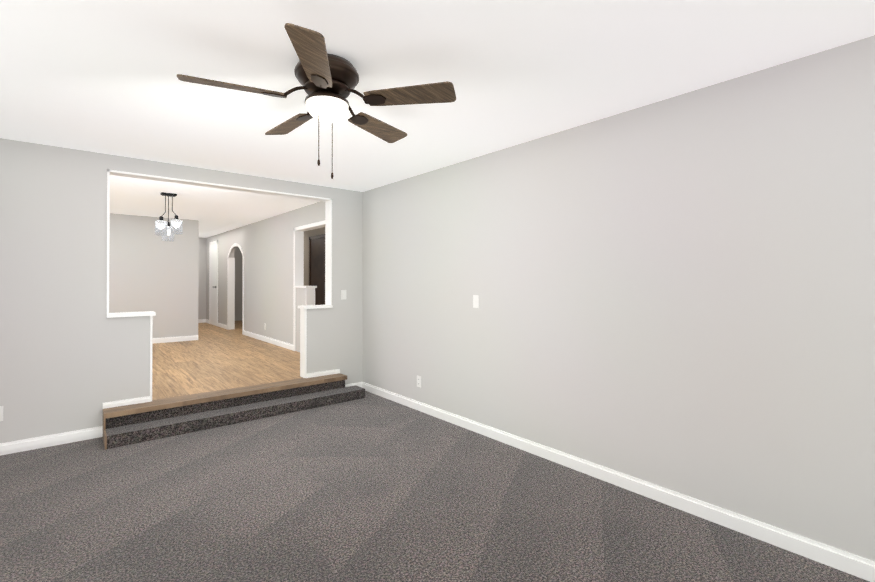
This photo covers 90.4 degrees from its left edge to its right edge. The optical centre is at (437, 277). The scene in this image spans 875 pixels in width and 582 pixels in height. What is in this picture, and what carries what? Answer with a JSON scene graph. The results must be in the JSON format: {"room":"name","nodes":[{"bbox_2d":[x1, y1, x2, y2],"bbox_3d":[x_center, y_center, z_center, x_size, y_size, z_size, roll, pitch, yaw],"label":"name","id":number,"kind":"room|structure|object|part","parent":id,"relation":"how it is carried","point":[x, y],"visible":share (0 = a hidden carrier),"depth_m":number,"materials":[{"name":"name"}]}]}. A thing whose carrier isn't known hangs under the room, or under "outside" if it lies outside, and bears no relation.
{"room":"empty living room","nodes":[
{"label":"empty living room","id":0,"kind":"room"},
{"bbox_2d":[109,213,200,337],"bbox_3d":[-6.134,0.042,6.835,4.220,2.240,0.120,0,-1,-40],"label":"wall","id":1,"kind":"structure","parent":0,"point":[167,282],"depth_m":7.72,"materials":[{"name":"paint"}]},
{"bbox_2d":[0,138,362,442],"bbox_3d":[-3.014,0.141,3.772,5.320,2.480,0.120,0,-1,-40],"label":"wall","id":2,"kind":"structure","parent":0,"point":[73,357],"depth_m":3.67,"materials":[{"name":"paint"}]},
{"bbox_2d":[0,406,2,420],"bbox_3d":[-3.403,1.058,3.357,0.070,0.115,0.008,0,-1,-40],"label":"electrical outlet","id":3,"kind":"object","parent":2,"relation":"attached to","point":[1,413],"visible":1,"depth_m":3.37,"materials":[{"name":"white plastic"}]},
{"bbox_2d":[341,290,345,299],"bbox_3d":[-1.132,0.211,5.258,0.070,0.115,0.013,0,-1,-40],"label":"light switch","id":4,"kind":"object","parent":2,"relation":"attached to","point":[343,294],"visible":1,"depth_m":5.25,"materials":[{"name":"white plastic"}]},
{"bbox_2d":[201,238,204,318],"bbox_3d":[-6.514,0.073,11.274,0.870,2.240,0.120,0,-1,-40],"label":"wall","id":5,"kind":"structure","parent":0,"point":[202,239],"depth_m":11.47,"materials":[{"name":"paint"}]},
{"bbox_2d":[152,320,302,399],"bbox_3d":[-5.099,1.335,7.248,6.590,0.340,8.100,0,-1,-40],"label":"floor","id":6,"kind":"structure","parent":0,"point":[213,358],"depth_m":5.83,"materials":[{"name":"brown wood"}]},
{"bbox_2d":[205,201,324,351],"bbox_3d":[-3.554,0.054,8.535,0.120,2.240,7.880,0,-1,-40],"label":"wall","id":7,"kind":"structure","parent":0,"point":[268,244],"depth_m":7.95,"materials":[{"name":"paint"}]},
{"bbox_2d":[209,240,243,330],"bbox_3d":[-4.900,0.140,10.094,0.194,2.090,2.920,0,-1,-40],"label":"door frame","id":8,"kind":"structure","parent":7,"relation":"attached to","point":[213,282],"depth_m":9.91,"materials":[{"name":"paint"}]},
{"bbox_2d":[304,227,324,304],"bbox_3d":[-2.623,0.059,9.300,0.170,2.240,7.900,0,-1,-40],"label":"door","id":9,"kind":"structure","parent":0,"point":[314,257],"depth_m":9.03,"materials":[{"name":"wood"}]},
{"bbox_2d":[0,391,869,581],"bbox_3d":[-0.472,1.417,1.789,4.190,0.100,6.170,0,-1,-40],"label":"floor carpet","id":10,"kind":"object","parent":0,"point":[370,487],"visible":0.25,"depth_m":2.50,"materials":[{"name":"grey carpet"}]},
{"bbox_2d":[103,373,364,449],"bbox_3d":[-1.879,1.264,4.400,2.382,0.242,0.420,0,-1,-40],"label":"step","id":11,"kind":"structure","parent":10,"relation":"on","point":[125,425],"depth_m":4.14,"materials":[{"name":"carpet"}]},
{"bbox_2d":[0,0,874,237],"bbox_3d":[-3.114,-1.132,4.890,6.590,0.120,14.290,0,-1,-40],"label":"ceiling","id":12,"kind":"structure","parent":0,"point":[98,76],"depth_m":2.29,"materials":[{"name":"paint"}]},
{"bbox_2d":[155,192,182,240],"bbox_3d":[-3.490,-0.781,5.642,0.310,0.610,0.210,0,-1,-40],"label":"pendant light","id":13,"kind":"object","parent":12,"relation":"hanging from","point":[166,230],"visible":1,"depth_m":5.61,"materials":[{"name":"glass"}]},
{"bbox_2d":[177,23,455,178],"bbox_3d":[-0.600,-0.805,2.265,1.293,0.571,1.252,0,-1,-40],"label":"fan","id":14,"kind":"object","parent":12,"relation":"hanging from","point":[319,70],"depth_m":2.15,"materials":[{"name":"brown wood"}]},
{"bbox_3d":[-0.568,-0.846,2.240,0.216,0.088,0.216,0,-1,-40],"label":"fan shade","id":15,"kind":"part","parent":14,"relation":"part of","materials":[{"name":"white glass"}]},
{"bbox_2d":[363,35,874,561],"bbox_3d":[1.051,0.146,3.149,0.120,2.460,6.290,0,-1,-40],"label":"wall","id":16,"kind":"structure","parent":0,"point":[675,293],"depth_m":2.60,"materials":[{"name":"paint"}]},
{"bbox_2d":[417,375,420,387],"bbox_3d":[-0.194,1.086,4.532,0.008,0.115,0.070,0,-1,-40],"label":"outlet","id":17,"kind":"object","parent":16,"relation":"attached to","point":[418,381],"visible":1,"depth_m":4.53,"materials":[{"name":"white plastic"}]},
{"bbox_2d":[0,169,874,581],"bbox_3d":[-3.528,0.224,4.535,5.270,2.323,14.050,0,-1,-40],"label":"trim","id":18,"kind":"structure","parent":16,"relation":"attached to","point":[848,563],"depth_m":3.61,"materials":[{"name":"white wood"}]},
{"bbox_2d":[473,295,478,307],"bbox_3d":[0.343,0.216,3.893,0.013,0.115,0.070,0,-1,-40],"label":"light switch","id":19,"kind":"object","parent":16,"relation":"attached to","point":[475,301],"visible":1,"depth_m":3.89,"materials":[{"name":"white plastic"}]}
]}

